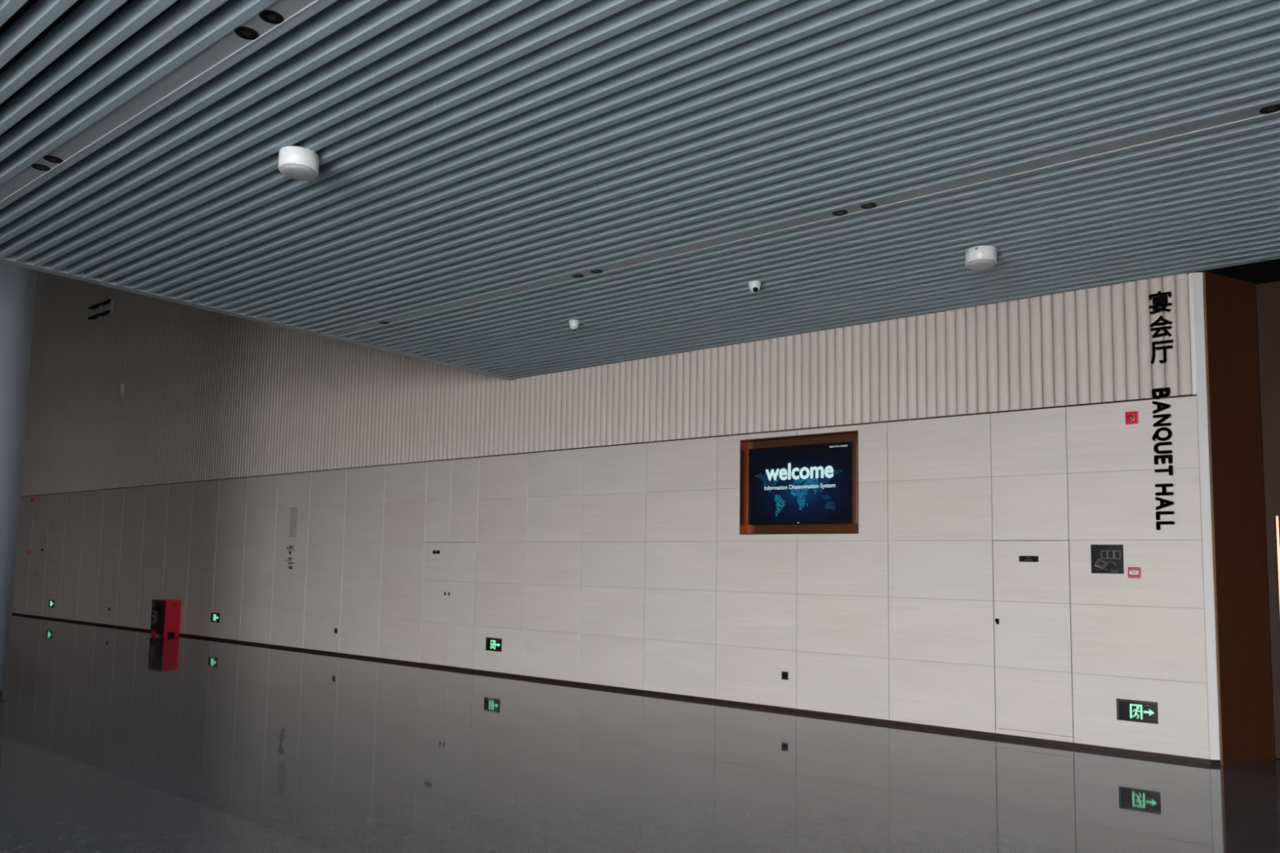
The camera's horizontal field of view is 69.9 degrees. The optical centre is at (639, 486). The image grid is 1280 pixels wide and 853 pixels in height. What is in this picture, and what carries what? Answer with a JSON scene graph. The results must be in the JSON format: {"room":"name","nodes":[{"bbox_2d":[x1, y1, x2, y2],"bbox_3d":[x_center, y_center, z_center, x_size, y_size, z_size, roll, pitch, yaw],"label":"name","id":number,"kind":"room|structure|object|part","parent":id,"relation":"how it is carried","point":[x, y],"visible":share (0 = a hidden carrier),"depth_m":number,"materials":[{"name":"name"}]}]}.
{"room":"convention center lobby","nodes":[
{"label":"convention center lobby","id":0,"kind":"room"},
{"bbox_2d":[12,271,1209,759],"bbox_3d":[-7.622,-1.953,18.071,31.970,9.900,0.340,-3,-6,38],"label":"wall","id":1,"kind":"structure","parent":0,"point":[631,566],"depth_m":11.51,"materials":[{"name":"stone"}]},
{"bbox_2d":[32,543,46,616],"bbox_3d":[-15.445,2.381,23.539,0.616,1.840,0.022,-3,-6,38],"label":"door","id":2,"kind":"structure","parent":1,"relation":"in","point":[41,555],"depth_m":23.54,"materials":[{"name":"stone"}]},
{"bbox_2d":[48,600,54,607],"bbox_3d":[-14.744,2.927,22.934,0.325,0.187,0.016,-3,-6,38],"label":"exit sign","id":3,"kind":"object","parent":1,"relation":"attached to","point":[51,604],"visible":1,"depth_m":22.92,"materials":[{"name":"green plastic"}]},
{"bbox_2d":[88,299,113,321],"bbox_3d":[-13.186,-4.303,22.380,1.230,0.350,0.087,-3,-6,38],"label":"wall bracket","id":4,"kind":"object","parent":1,"relation":"attached to","point":[100,305],"visible":1,"depth_m":22.37,"materials":[{"name":"black"}]},
{"bbox_3d":[-13.195,-4.193,22.377,1.190,0.050,0.087,-3,-6,38],"label":"rail","id":5,"kind":"part","parent":4,"relation":"part of","materials":[{"name":"black"}]},
{"bbox_3d":[-13.191,-4.452,22.399,1.190,0.050,0.087,-3,-6,38],"label":"rail","id":6,"kind":"part","parent":4,"relation":"part of","materials":[{"name":"black"}]},
{"bbox_2d":[118,383,124,396],"bbox_3d":[-12.071,-2.242,21.310,0.140,0.300,0.082,-3,-6,38],"label":"wall sensor","id":7,"kind":"object","parent":1,"relation":"attached to","point":[121,386],"visible":1,"depth_m":21.28,"materials":[{"name":"white plastic"}]},
{"bbox_2d":[210,612,219,622],"bbox_3d":[-8.332,2.563,17.958,0.325,0.187,0.016,-3,-6,38],"label":"exit sign","id":8,"kind":"object","parent":1,"relation":"attached to","point":[215,617],"visible":1,"depth_m":17.95,"materials":[{"name":"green plastic"}]},
{"bbox_2d":[0,251,516,380],"bbox_3d":[-7.050,-2.481,6.638,0.130,0.554,16.999,-3,-6,38],"label":"trim","id":9,"kind":"structure","parent":1,"relation":"attached to","point":[10,259],"depth_m":9.71,"materials":[{"name":"grey paint"}]},
{"bbox_2d":[284,545,294,568],"bbox_3d":[-6.312,1.273,16.513,0.305,0.432,0.004,-3,-6,38],"label":"wayfinding lettering","id":10,"kind":"object","parent":1,"relation":"attached to","point":[290,546],"visible":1,"depth_m":16.50,"materials":[{"name":"grey"}]},
{"bbox_2d":[420,542,476,668],"bbox_3d":[-2.894,1.759,13.790,1.186,1.840,0.022,-3,-6,38],"label":"door","id":11,"kind":"structure","parent":1,"relation":"in","point":[451,601],"depth_m":13.77,"materials":[{"name":"stone"}]},
{"bbox_2d":[432,550,439,553],"bbox_3d":[-3.126,1.003,14.047,0.167,0.053,0.007,-3,-6,38],"label":"door sign","id":12,"kind":"object","parent":11,"relation":"attached to","point":[433,551],"visible":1,"depth_m":14.04,"materials":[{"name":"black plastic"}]},
{"bbox_2d":[485,637,502,651],"bbox_3d":[-2.095,2.258,13.113,0.325,0.187,0.016,-3,-6,38],"label":"exit sign","id":13,"kind":"object","parent":1,"relation":"attached to","point":[494,644],"visible":1,"depth_m":13.10,"materials":[{"name":"black plastic"}]},
{"bbox_2d":[20,394,1196,497],"bbox_3d":[-7.661,-0.166,17.906,31.970,0.016,0.292,-3,-6,38],"label":"trim","id":14,"kind":"structure","parent":1,"relation":"attached to","point":[1188,395],"depth_m":10.83,"materials":[{"name":"black"}]},
{"bbox_2d":[12,613,1209,764],"bbox_3d":[-7.804,2.946,17.524,31.970,0.040,0.002,-3,-6,38],"label":"baseboard","id":15,"kind":"structure","parent":1,"relation":"attached to","point":[731,702],"depth_m":10.36,"materials":[{"name":"black"}]},
{"bbox_2d":[782,671,788,679],"bbox_3d":[1.619,2.110,10.228,0.082,0.090,0.010,-3,-6,38],"label":"wall socket","id":16,"kind":"object","parent":1,"relation":"attached to","point":[784,674],"visible":1,"depth_m":10.22,"materials":[{"name":"black"}]},
{"bbox_2d":[739,430,858,534],"bbox_3d":[1.814,-0.018,10.390,1.492,1.118,0.163,-3,-6,38],"label":"screen recess","id":17,"kind":"object","parent":1,"relation":"attached to","point":[846,436],"depth_m":10.38,"materials":[{"name":"orange metal"}]},
{"bbox_3d":[1.823,-0.021,10.412,1.310,0.897,0.096,-3,-6,38],"label":"wall screen","id":18,"kind":"part","parent":17,"relation":"part of","materials":[{"name":"glass"}]},
{"bbox_2d":[515,257,1279,378],"bbox_3d":[7.473,-2.035,6.056,23.470,0.026,0.011,-3,-6,38],"label":"trim","id":19,"kind":"structure","parent":1,"relation":"attached to","point":[1277,257],"depth_m":9.40,"materials":[{"name":"grey paint"}]},
{"bbox_2d":[993,540,1073,737],"bbox_3d":[3.705,1.409,8.665,0.685,1.794,0.026,-3,-6,38],"label":"door","id":20,"kind":"structure","parent":1,"relation":"in","point":[1033,634],"depth_m":8.66,"materials":[{"name":"stone"}]},
{"bbox_2d":[1018,555,1038,561],"bbox_3d":[3.708,0.688,8.737,0.177,0.057,0.007,-3,-6,38],"label":"door sign","id":21,"kind":"object","parent":20,"relation":"attached to","point":[1021,558],"visible":1,"depth_m":8.73,"materials":[{"name":"black plastic"}]},
{"bbox_2d":[1090,544,1124,573],"bbox_3d":[4.245,0.657,8.320,0.268,0.262,0.007,-3,-6,38],"label":"sign","id":22,"kind":"object","parent":1,"relation":"attached to","point":[1105,558],"visible":1,"depth_m":8.32,"materials":[{"name":"black plastic"}]},
{"bbox_2d":[1124,411,1137,424],"bbox_3d":[4.430,-0.625,8.259,0.104,0.116,0.074,-3,-6,38],"label":"fire alarm","id":23,"kind":"object","parent":1,"relation":"attached to","point":[1131,417],"visible":1,"depth_m":8.24,"materials":[{"name":"red plastic"}]},
{"bbox_2d":[1128,567,1141,577],"bbox_3d":[4.405,0.764,8.159,0.098,0.094,0.047,-3,-6,38],"label":"fire alarm","id":24,"kind":"object","parent":1,"relation":"attached to","point":[1133,572],"visible":1,"depth_m":8.14,"materials":[{"name":"red plastic"}]},
{"bbox_3d":[4.392,0.764,8.142,0.070,0.032,0.002,-3,-6,38],"label":"press plate","id":25,"kind":"part","parent":24,"relation":"part of","materials":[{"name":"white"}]},
{"bbox_2d":[1115,698,1158,724],"bbox_3d":[4.384,1.979,8.077,0.325,0.187,0.016,-3,-6,38],"label":"exit sign","id":26,"kind":"object","parent":1,"relation":"attached to","point":[1140,711],"visible":1,"depth_m":8.07,"materials":[{"name":"black plastic"}]},
{"bbox_2d":[1148,291,1174,530],"bbox_3d":[4.642,-0.686,8.124,0.190,2.141,0.026,-3,-6,38],"label":"hall lettering","id":27,"kind":"object","parent":1,"relation":"attached to","point":[1160,300],"visible":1,"depth_m":8.12,"materials":[{"name":"black metal"}]},
{"bbox_2d":[1188,272,1196,395],"bbox_3d":[4.960,-1.334,8.178,0.032,1.086,0.339,-3,-6,38],"label":"trim","id":28,"kind":"structure","parent":1,"relation":"attached to","point":[1190,275],"depth_m":8.04,"materials":[{"name":"white"}]},
{"bbox_2d":[1192,272,1220,764],"bbox_3d":[4.973,0.238,8.013,0.068,4.245,0.340,-3,-6,38],"label":"trim","id":29,"kind":"structure","parent":1,"relation":"attached to","point":[1201,372],"depth_m":7.89,"materials":[{"name":"white"}]},
{"bbox_2d":[1202,271,1222,764],"bbox_3d":[5.018,0.237,7.997,0.018,4.245,0.310,-3,-6,38],"label":"trim","id":30,"kind":"structure","parent":1,"relation":"attached to","point":[1203,273],"depth_m":7.87,"materials":[{"name":"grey metal"}]},
{"bbox_2d":[1186,258,1279,284],"bbox_3d":[11.162,-2.360,3.978,15.075,0.450,1.200,-3,-6,38],"label":"trim","id":31,"kind":"structure","parent":1,"relation":"attached to","point":[1267,271],"depth_m":8.04,"materials":[{"name":"black"}]},
{"bbox_2d":[0,0,1279,378],"bbox_3d":[2.210,-2.824,-0.564,23.600,0.315,17.000,-3,-6,38],"label":"ceiling","id":32,"kind":"structure","parent":0,"point":[466,150],"depth_m":6.00,"materials":[{"name":"grey paint"}]},
{"bbox_2d":[0,0,320,203],"bbox_3d":[3.210,-2.565,0.602,23.470,0.032,0.120,-3,-6,38],"label":"track","id":33,"kind":"structure","parent":32,"relation":"attached to","point":[231,44],"depth_m":5.23,"materials":[{"name":"grey paint"}]},
{"bbox_2d":[31,163,50,171],"bbox_3d":[-4.117,-2.194,6.292,0.117,0.003,0.117,-3,-6,38],"label":"recessed light","id":34,"kind":"object","parent":33,"relation":"attached to","point":[38,166],"visible":1,"depth_m":6.29,"materials":[{"name":"black"}]},
{"bbox_2d":[43,155,63,163],"bbox_3d":[-3.949,-2.202,6.161,0.117,0.003,0.117,-3,-6,38],"label":"recessed light","id":35,"kind":"object","parent":33,"relation":"attached to","point":[50,158],"visible":1,"depth_m":6.16,"materials":[{"name":"black"}]},
{"bbox_2d":[234,26,258,39],"bbox_3d":[-1.994,-2.299,4.643,0.117,0.003,0.117,-3,-6,38],"label":"recessed light","id":36,"kind":"object","parent":33,"relation":"attached to","point":[245,33],"visible":1,"depth_m":4.64,"materials":[{"name":"black"}]},
{"bbox_3d":[-1.994,-2.298,4.643,0.044,0.001,0.044,-3,-6,38],"label":"bulb","id":37,"kind":"part","parent":36,"relation":"part of","materials":[{"name":"black"}]},
{"bbox_2d":[258,9,284,24],"bbox_3d":[-1.811,-2.308,4.501,0.117,0.003,0.117,-3,-6,38],"label":"recessed light","id":38,"kind":"object","parent":33,"relation":"attached to","point":[269,16],"visible":1,"depth_m":4.50,"materials":[{"name":"black"}]},
{"bbox_3d":[-1.811,-2.307,4.501,0.044,0.001,0.044,-3,-6,38],"label":"bulb","id":39,"kind":"part","parent":38,"relation":"part of","materials":[{"name":"black"}]},
{"bbox_2d":[278,146,319,181],"bbox_3d":[-2.238,-2.110,6.006,0.248,0.143,0.248,-3,-6,38],"label":"drum ceiling light","id":40,"kind":"object","parent":32,"relation":"attached to","point":[295,162],"visible":1,"depth_m":5.92,"materials":[{"name":"white paint"}]},
{"bbox_2d":[568,319,579,331],"bbox_3d":[-0.723,-1.763,10.019,0.116,0.106,0.116,-3,-6,38],"label":"dome camera","id":41,"kind":"object","parent":32,"relation":"attached to","point":[574,324],"visible":1,"depth_m":9.98,"materials":[{"name":"white paint"}]},
{"bbox_2d":[748,280,760,293],"bbox_3d":[1.073,-1.857,8.559,0.116,0.106,0.116,-3,-6,38],"label":"dome camera","id":42,"kind":"object","parent":32,"relation":"attached to","point":[754,286],"visible":1,"depth_m":8.52,"materials":[{"name":"white paint"}]},
{"bbox_2d":[329,107,1279,337],"bbox_3d":[5.611,-2.265,3.673,23.470,0.032,0.120,-3,-6,38],"label":"track","id":43,"kind":"structure","parent":32,"relation":"attached to","point":[1255,113],"depth_m":6.61,"materials":[{"name":"grey paint"}]},
{"bbox_2d":[378,321,389,324],"bbox_3d":[-2.868,-1.836,10.258,0.117,0.003,0.117,-3,-6,38],"label":"recessed light","id":44,"kind":"object","parent":43,"relation":"attached to","point":[380,322],"visible":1,"depth_m":10.26,"materials":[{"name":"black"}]},
{"bbox_2d":[571,274,584,278],"bbox_3d":[-0.574,-1.950,8.476,0.117,0.003,0.117,-3,-6,38],"label":"recessed light","id":45,"kind":"object","parent":43,"relation":"attached to","point":[576,276],"visible":1,"depth_m":8.48,"materials":[{"name":"black"}]},
{"bbox_2d":[590,269,603,273],"bbox_3d":[-0.396,-1.959,8.338,0.117,0.003,0.117,-3,-6,38],"label":"recessed light","id":46,"kind":"object","parent":43,"relation":"attached to","point":[596,271],"visible":1,"depth_m":8.33,"materials":[{"name":"black"}]},
{"bbox_2d":[831,209,848,216],"bbox_3d":[1.501,-2.053,6.865,0.117,0.003,0.117,-3,-6,38],"label":"recessed light","id":47,"kind":"object","parent":43,"relation":"attached to","point":[838,213],"visible":1,"depth_m":6.86,"materials":[{"name":"black"}]},
{"bbox_2d":[860,202,876,208],"bbox_3d":[1.681,-2.062,6.725,0.117,0.003,0.117,-3,-6,38],"label":"recessed light","id":48,"kind":"object","parent":43,"relation":"attached to","point":[869,206],"visible":1,"depth_m":6.73,"materials":[{"name":"black"}]},
{"bbox_2d":[1258,103,1279,114],"bbox_3d":[3.606,-2.157,5.229,0.117,0.003,0.117,-3,-6,38],"label":"recessed light","id":49,"kind":"object","parent":43,"relation":"attached to","point":[1273,108],"visible":1,"depth_m":5.24,"materials":[{"name":"black"}]},
{"bbox_3d":[3.606,-2.157,5.229,0.044,0.001,0.044,-3,-6,38],"label":"bulb","id":50,"kind":"part","parent":49,"relation":"part of","materials":[{"name":"black"}]},
{"bbox_2d":[964,245,996,270],"bbox_3d":[2.830,-1.891,7.599,0.248,0.143,0.249,-3,-6,38],"label":"drum ceiling light","id":51,"kind":"object","parent":32,"relation":"attached to","point":[979,257],"visible":1,"depth_m":7.51,"materials":[{"name":"white paint"}]},
{"bbox_2d":[0,613,1279,852],"bbox_3d":[-5.878,2.045,5.599,50.300,0.120,23.500,-3,-6,38],"label":"floor","id":52,"kind":"structure","parent":0,"point":[113,740],"depth_m":7.04,"materials":[{"name":"tile"}]},
{"bbox_2d":[0,262,37,696],"bbox_3d":[-7.667,-2.592,10.557,1.200,9.900,1.200,-3,-6,38],"label":"round column","id":53,"kind":"structure","parent":52,"relation":"on","point":[17,283],"depth_m":10.36,"materials":[{"name":"paint"}]},
{"bbox_2d":[150,599,181,635],"bbox_3d":[-9.775,2.688,18.852,0.571,0.715,0.341,-3,-6,38],"label":"fire extinguisher cabinet","id":54,"kind":"object","parent":52,"relation":"on","point":[166,613],"visible":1,"depth_m":18.71,"materials":[{"name":"red metal"}]},
{"bbox_3d":[-9.863,2.640,18.743,0.570,0.640,0.020,-3,-6,38],"label":"door frame","id":55,"kind":"part","parent":54,"relation":"part of","materials":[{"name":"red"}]},
{"bbox_3d":[-9.810,2.657,18.700,0.363,0.498,0.004,-3,-6,38],"label":"door glass","id":56,"kind":"part","parent":54,"relation":"part of","materials":[{"name":"black"}]},
{"bbox_2d":[1204,271,1275,764],"bbox_3d":[5.319,0.254,8.141,0.927,4.245,0.168,3,-5,-25],"label":"door frame","id":57,"kind":"structure","parent":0,"point":[1247,720],"depth_m":8.01,"materials":[{"name":"brown metal"}]},
{"bbox_2d":[1255,280,1279,758],"bbox_3d":[5.920,0.244,7.906,0.861,4.225,0.125,-3,-6,38],"label":"door","id":58,"kind":"structure","parent":57,"relation":"attached to","point":[1268,295],"depth_m":8.18,"materials":[{"name":"brown metal"}]},
{"bbox_3d":[5.621,0.940,8.034,0.024,1.370,0.067,-3,-6,38],"label":"handle","id":59,"kind":"part","parent":58,"relation":"part of","materials":[{"name":"white metal"}]}
]}

